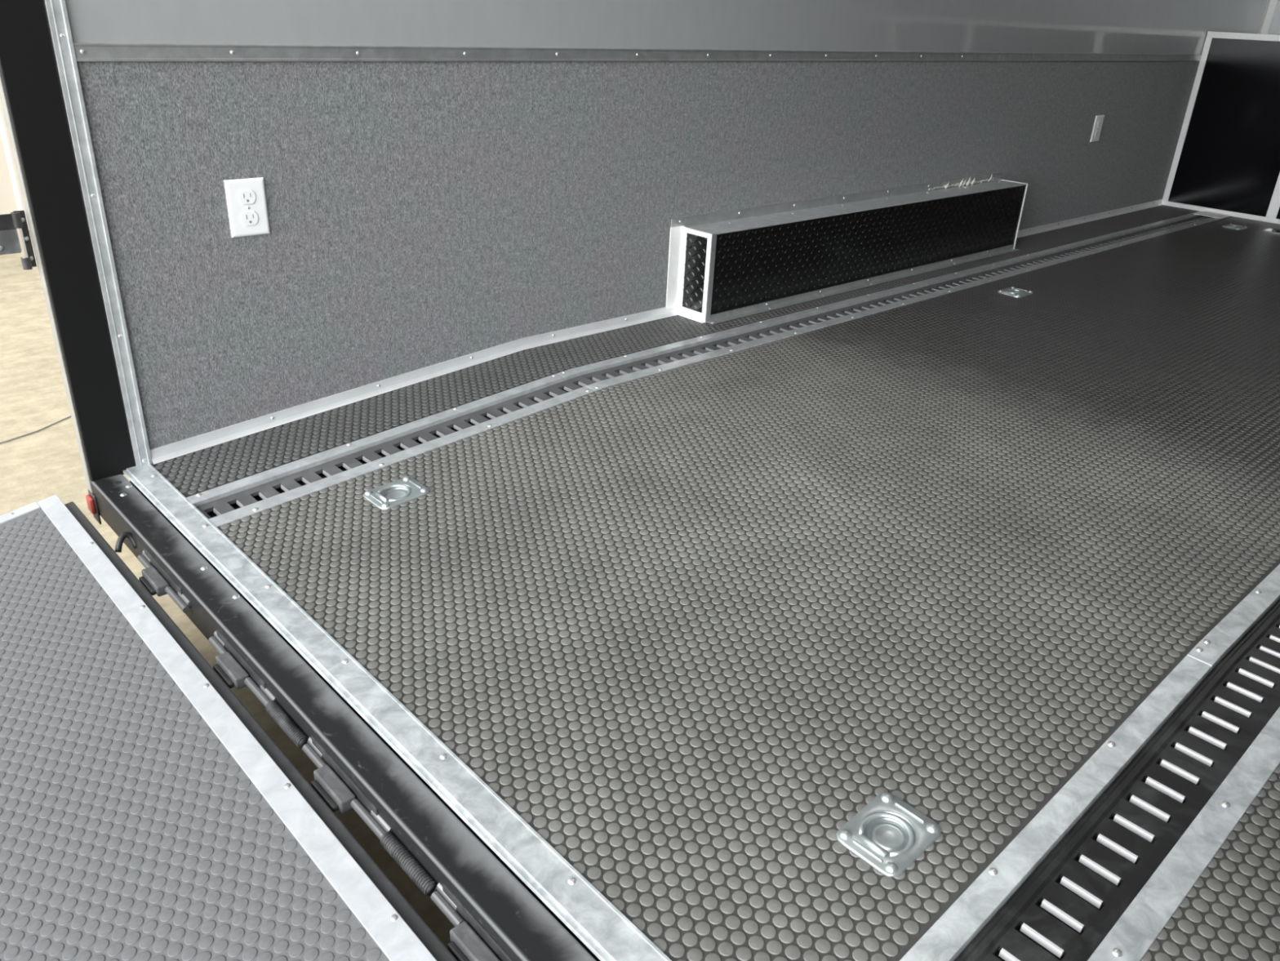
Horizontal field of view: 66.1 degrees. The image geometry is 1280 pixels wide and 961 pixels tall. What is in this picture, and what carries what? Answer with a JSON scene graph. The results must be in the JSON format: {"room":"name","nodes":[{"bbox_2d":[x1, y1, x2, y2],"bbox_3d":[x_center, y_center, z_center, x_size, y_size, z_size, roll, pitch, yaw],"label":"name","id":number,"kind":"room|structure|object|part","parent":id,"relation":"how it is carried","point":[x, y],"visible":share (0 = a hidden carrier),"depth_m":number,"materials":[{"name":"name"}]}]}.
{"room":"cargo space","nodes":[
{"label":"cargo space","id":0,"kind":"room"},
{"bbox_2d":[90,474,595,960],"bbox_3d":[-0.405,0.445,1.481,0.066,0.090,2.440,-20,34,-39],"label":"beam","id":1,"kind":"structure","parent":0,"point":[450,853],"depth_m":1.48,"materials":[{"name":"black metal"}]},
{"bbox_2d":[0,0,135,493],"bbox_3d":[-1.199,-0.962,1.776,0.177,2.200,0.058,-20,34,-39],"label":"post","id":2,"kind":"object","parent":1,"relation":"on","point":[31,95],"depth_m":2.00,"materials":[{"name":"black metal"}]},
{"bbox_3d":[-1.282,-0.493,1.976,0.056,0.078,0.007,-20,34,-39],"label":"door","id":3,"kind":"part","parent":2,"relation":"part of","materials":[{"name":"metal"}]},
{"bbox_3d":[-1.273,-0.482,1.989,0.078,0.116,0.017,-20,34,-39],"label":"door hinge","id":4,"kind":"part","parent":2,"relation":"part of","materials":[{"name":"black metal"}]},
{"bbox_3d":[-1.256,-0.493,2.010,0.020,0.114,0.005,-20,34,-39],"label":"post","id":5,"kind":"part","parent":2,"relation":"part of","materials":[{"name":"black metal"}]},
{"bbox_3d":[-1.206,-0.960,1.771,0.004,2.200,0.035,-20,34,-39],"label":"moulding","id":6,"kind":"part","parent":2,"relation":"part of","materials":[{"name":"black metal"}]},
{"bbox_2d":[85,489,101,524],"bbox_3d":[-1.251,0.062,2.249,0.013,0.073,0.046,-20,34,-39],"label":"marker light","id":7,"kind":"object","parent":1,"relation":"attached to","point":[91,501],"visible":1,"depth_m":2.24,"materials":[{"name":"plastic"}]},
{"bbox_2d":[115,531,136,552],"bbox_3d":[-1.075,0.129,2.056,0.049,0.038,0.028,-20,34,-39],"label":"cable","id":8,"kind":"object","parent":1,"relation":"attached to","point":[122,537],"visible":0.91,"depth_m":2.05,"materials":[{"name":"black rubber"}]},
{"bbox_2d":[137,547,191,613],"bbox_3d":[-0.943,0.204,1.937,0.050,0.052,0.252,-20,34,-39],"label":"ramp hinge","id":9,"kind":"object","parent":1,"relation":"attached to","point":[154,577],"visible":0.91,"depth_m":1.92,"materials":[{"name":"metal"}]},
{"bbox_2d":[208,629,275,706],"bbox_3d":[-0.692,0.333,1.696,0.050,0.052,0.252,-20,34,-39],"label":"ramp hinge","id":10,"kind":"object","parent":1,"relation":"attached to","point":[233,669],"visible":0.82,"depth_m":1.69,"materials":[{"name":"metal"}]},
{"bbox_2d":[265,700,308,748],"bbox_3d":[-0.566,0.390,1.577,0.022,0.021,0.122,-20,34,-39],"label":"spring","id":11,"kind":"object","parent":1,"relation":"attached to","point":[277,713],"visible":1,"depth_m":1.57,"materials":[{"name":"black metal"}]},
{"bbox_2d":[302,735,391,839],"bbox_3d":[-0.441,0.462,1.456,0.050,0.052,0.252,-20,34,-39],"label":"ramp hinge","id":12,"kind":"object","parent":1,"relation":"attached to","point":[332,784],"visible":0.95,"depth_m":1.45,"materials":[{"name":"metal"}]},
{"bbox_2d":[380,831,436,896],"bbox_3d":[-0.315,0.520,1.337,0.022,0.021,0.122,-20,34,-39],"label":"spring","id":13,"kind":"object","parent":1,"relation":"attached to","point":[401,855],"visible":1,"depth_m":1.33,"materials":[{"name":"black metal"}]},
{"bbox_2d":[430,882,513,960],"bbox_3d":[-0.190,0.592,1.215,0.050,0.052,0.252,-20,34,-39],"label":"ramp hinge","id":14,"kind":"object","parent":1,"relation":"attached to","point":[470,940],"visible":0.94,"depth_m":1.23,"materials":[{"name":"metal"}]},
{"bbox_2d":[44,0,1266,462],"bbox_3d":[1.319,-1.877,3.922,6.678,2.300,0.070,-20,34,-39],"label":"wall","id":15,"kind":"structure","parent":0,"point":[421,214],"depth_m":2.69,"materials":[{"name":"grey"}]},
{"bbox_2d":[44,0,152,466],"bbox_3d":[-1.099,-0.998,1.811,0.033,2.156,0.009,-20,34,-39],"label":"trim","id":16,"kind":"structure","parent":15,"relation":"attached to","point":[58,19],"depth_m":2.03,"materials":[{"name":"metal"}]},
{"bbox_2d":[223,177,270,237],"bbox_3d":[-0.889,-0.619,2.232,0.089,0.126,0.009,-20,34,-39],"label":"power outlet","id":17,"kind":"object","parent":15,"relation":"attached to","point":[246,198],"visible":1,"depth_m":2.23,"materials":[{"name":"white plastic"}]},
{"bbox_2d":[238,190,255,204],"bbox_3d":[-0.886,-0.638,2.220,0.039,0.031,0.002,-20,34,-39],"label":"receptacle","id":18,"kind":"object","parent":17,"relation":"attached to","point":[245,197],"depth_m":2.22,"materials":[{"name":"white plastic"}]},
{"bbox_2d":[240,211,257,226],"bbox_3d":[-0.888,-0.596,2.240,0.039,0.031,0.002,-20,34,-39],"label":"receptacle","id":19,"kind":"object","parent":17,"relation":"attached to","point":[247,218],"depth_m":2.24,"materials":[{"name":"white plastic"}]},
{"bbox_2d":[72,42,1202,61],"bbox_3d":[1.016,-1.594,3.700,5.757,0.033,0.008,-20,34,-39],"label":"trim","id":20,"kind":"structure","parent":15,"relation":"attached to","point":[84,51],"depth_m":2.55,"materials":[{"name":"metal"}]},
{"bbox_2d":[150,199,1162,464],"bbox_3d":[0.984,-0.852,4.057,5.753,0.106,0.015,-20,34,-39],"label":"baseboard","id":21,"kind":"structure","parent":15,"relation":"attached to","point":[193,444],"depth_m":2.71,"materials":[{"name":"metal"}]},
{"bbox_3d":[1.344,-2.274,3.690,6.620,1.282,0.012,-20,34,-39],"label":"metal panel","id":22,"kind":"part","parent":15,"relation":"part of","materials":[{"name":"silver metal"}]},
{"bbox_2d":[1089,115,1104,142],"bbox_3d":[2.298,-1.766,4.942,0.089,0.126,0.009,-20,34,-39],"label":"power outlet","id":23,"kind":"object","parent":15,"relation":"attached to","point":[1098,123],"visible":1,"depth_m":4.93,"materials":[{"name":"white plastic"}]},
{"bbox_2d":[1094,130,1098,137],"bbox_3d":[2.299,-1.744,4.950,0.039,0.031,0.002,-20,34,-39],"label":"receptacle","id":24,"kind":"object","parent":23,"relation":"attached to","point":[1096,132],"depth_m":4.95,"materials":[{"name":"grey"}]},
{"bbox_2d":[1097,120,1101,127],"bbox_3d":[2.301,-1.786,4.930,0.039,0.031,0.002,-20,34,-39],"label":"receptacle","id":25,"kind":"object","parent":23,"relation":"attached to","point":[1099,122],"depth_m":4.93,"materials":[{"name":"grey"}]},
{"bbox_2d":[129,204,1279,960],"bbox_3d":[2.057,-0.504,3.580,6.650,0.154,2.350,-20,34,-39],"label":"floor","id":26,"kind":"structure","parent":0,"point":[687,623],"depth_m":1.88,"materials":[{"name":"black rubber"}]},
{"bbox_2d":[363,475,430,509],"bbox_3d":[-0.533,0.027,2.155,0.122,0.023,0.099,-20,34,-39],"label":"anchor","id":27,"kind":"object","parent":26,"relation":"on","point":[406,489],"visible":1,"depth_m":2.15,"materials":[{"name":"metal"}]},
{"bbox_2d":[123,462,671,960],"bbox_3d":[-0.374,0.377,1.516,0.058,0.015,2.352,-20,34,-39],"label":"trim","id":28,"kind":"structure","parent":26,"relation":"on","point":[584,909],"depth_m":1.46,"materials":[{"name":"silver metal"}]},
{"bbox_2d":[186,211,1199,506],"bbox_3d":[1.137,-0.748,3.909,5.747,0.095,0.037,-20,34,-39],"label":"trim","id":29,"kind":"structure","parent":26,"relation":"on","point":[246,483],"depth_m":2.75,"materials":[{"name":"metal"}]},
{"bbox_2d":[195,215,1212,519],"bbox_3d":[1.178,-0.718,3.873,5.745,0.086,0.086,-20,34,-39],"label":"track","id":30,"kind":"object","parent":26,"relation":"on","point":[265,491],"visible":0.56,"depth_m":2.73,"materials":[{"name":"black metal"}]},
{"bbox_2d":[208,216,1229,527],"bbox_3d":[1.224,-0.704,3.827,5.747,0.095,0.042,-20,34,-39],"label":"trim","id":31,"kind":"structure","parent":26,"relation":"on","point":[218,521],"depth_m":2.64,"materials":[{"name":"metal"}]},
{"bbox_2d":[1193,211,1231,218],"bbox_3d":[3.247,-1.507,5.585,0.148,0.003,0.150,-20,34,-39],"label":"plate","id":32,"kind":"object","parent":31,"relation":"on","point":[1201,213],"visible":1,"depth_m":5.58,"materials":[{"name":"metal"}]},
{"bbox_2d":[666,173,1027,324],"bbox_3d":[0.918,-0.948,3.827,2.105,0.327,0.158,-20,34,-39],"label":"box","id":33,"kind":"object","parent":26,"relation":"on","point":[724,266],"visible":1,"depth_m":3.60,"materials":[{"name":"black metal"}]},
{"bbox_3d":[0.120,-0.687,3.242,0.062,0.294,0.018,-20,34,-39],"label":"wall trim","id":34,"kind":"part","parent":33,"relation":"part of","materials":[{"name":"metal"}]},
{"bbox_3d":[0.168,-0.554,3.279,0.013,0.029,0.125,-20,34,-39],"label":"foot trim","id":35,"kind":"part","parent":33,"relation":"part of","materials":[{"name":"metal"}]},
{"bbox_3d":[0.179,-0.671,3.227,0.005,0.286,0.126,-20,34,-39],"label":"panel","id":36,"kind":"part","parent":33,"relation":"part of","materials":[{"name":"black metal"}]},
{"bbox_3d":[0.184,-0.795,3.164,0.003,0.016,0.125,-20,34,-39],"label":"trim","id":37,"kind":"part","parent":33,"relation":"part of","materials":[{"name":"metal"}]},
{"bbox_3d":[0.224,-0.655,3.194,0.022,0.289,0.020,-20,34,-39],"label":"corner trim","id":38,"kind":"part","parent":33,"relation":"part of","materials":[{"name":"metal"}]},
{"bbox_3d":[0.978,-0.798,3.872,2.036,0.022,0.030,-20,34,-39],"label":"foot trim","id":39,"kind":"part","parent":33,"relation":"part of","materials":[{"name":"metal"}]},
{"bbox_3d":[1.680,-1.216,4.497,0.005,0.291,0.130,-20,34,-39],"label":"corner trim","id":40,"kind":"part","parent":33,"relation":"part of","materials":[{"name":"metal"}]},
{"bbox_2d":[835,792,941,877],"bbox_3d":[0.335,0.473,1.324,0.122,0.023,0.099,-20,34,-39],"label":"ring","id":41,"kind":"object","parent":26,"relation":"on","point":[889,833],"visible":1,"depth_m":1.32,"materials":[{"name":"metal"}]},
{"bbox_2d":[997,285,1033,297],"bbox_3d":[1.447,-0.725,3.795,0.122,0.018,0.099,-20,34,-39],"label":"ring","id":42,"kind":"object","parent":26,"relation":"on","point":[1012,291],"visible":1,"depth_m":3.79,"materials":[{"name":"metal"}]},
{"bbox_2d":[899,564,1279,960],"bbox_3d":[2.287,-0.157,2.808,5.747,0.095,0.040,-20,34,-39],"label":"trim","id":43,"kind":"structure","parent":26,"relation":"on","point":[959,925],"depth_m":1.39,"materials":[{"name":"silver metal"}]},
{"bbox_2d":[955,599,1279,960],"bbox_3d":[2.337,-0.122,2.763,5.745,0.090,0.108,-20,34,-39],"label":"track","id":44,"kind":"object","parent":26,"relation":"on","point":[1167,784],"visible":1,"depth_m":1.36,"materials":[{"name":"black metal"}]},
{"bbox_2d":[1087,706,1279,960],"bbox_3d":[2.389,-0.104,2.710,5.747,0.095,0.042,-20,34,-39],"label":"trim","id":45,"kind":"structure","parent":26,"relation":"on","point":[1137,928],"depth_m":1.29,"materials":[{"name":"silver metal"}]},
{"bbox_2d":[1162,31,1279,223],"bbox_3d":[4.211,-1.765,5.149,0.841,0.939,2.328,-20,34,-39],"label":"base cabinet","id":46,"kind":"object","parent":26,"relation":"on","point":[1226,160],"visible":1,"depth_m":5.48,"materials":[{"name":"black metal"}]},
{"bbox_3d":[3.813,-1.704,4.987,0.005,0.881,0.812,-20,34,-39],"label":"panel","id":47,"kind":"part","parent":46,"relation":"part of","materials":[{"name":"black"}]},
{"bbox_2d":[1222,222,1247,229],"bbox_3d":[3.191,-1.360,5.283,0.122,0.018,0.099,-20,34,-39],"label":"ring","id":48,"kind":"object","parent":26,"relation":"on","point":[1230,225],"visible":0.99,"depth_m":5.27,"materials":[{"name":"metal"}]},
{"bbox_2d":[1262,228,1279,235],"bbox_3d":[3.387,-1.297,5.162,0.100,0.014,0.195,-20,34,-39],"label":"floor plate","id":49,"kind":"object","parent":26,"relation":"on","point":[1268,230],"visible":1,"depth_m":5.18,"materials":[{"name":"silver metal"}]},
{"bbox_2d":[1267,0,1279,35],"bbox_3d":[4.569,-2.325,5.215,0.050,2.230,2.364,-20,34,-39],"label":"wall","id":50,"kind":"structure","parent":0,"point":[1274,28],"depth_m":5.89,"materials":[{"name":"silver metal"}]},
{"bbox_2d":[1257,0,1277,34],"bbox_3d":[4.308,-2.933,5.187,0.045,1.136,1.600,-20,34,-39],"label":"trim","id":51,"kind":"structure","parent":50,"relation":"attached to","point":[1270,6],"depth_m":5.91,"materials":[{"name":"metal"}]},
{"label":"outside","id":52,"kind":"structure","parent":0,"visible":0},
{"bbox_2d":[0,230,457,960],"bbox_3d":[-0.868,-2.708,8.849,70.000,0.001,70.000,-20,34,-39],"label":"ground","id":53,"kind":"structure","parent":52,"point":[43,464],"depth_m":3.35,"materials":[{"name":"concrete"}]},
{"bbox_2d":[0,98,29,230],"bbox_3d":[-1.097,-3.553,8.102,15.180,2.150,0.090,-20,34,-39],"label":"wall","id":54,"kind":"structure","parent":53,"relation":"on","point":[11,196],"depth_m":6.06,"materials":[{"name":"beige paint"}]},
{"bbox_2d":[0,415,71,443],"bbox_3d":[-2.049,-0.258,3.668,0.061,0.005,2.390,17,29,26],"label":"cord","id":55,"kind":"object","parent":53,"relation":"on","point":[69,415],"visible":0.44,"depth_m":3.49,"materials":[{"name":"grey plastic"}]},
{"bbox_2d":[0,494,457,960],"bbox_3d":[-1.333,0.954,0.841,2.293,0.464,2.412,-20,34,-39],"label":"door","id":56,"kind":"structure","parent":53,"relation":"on","point":[147,814],"depth_m":1.44,"materials":[{"name":"rubber"}]}
]}

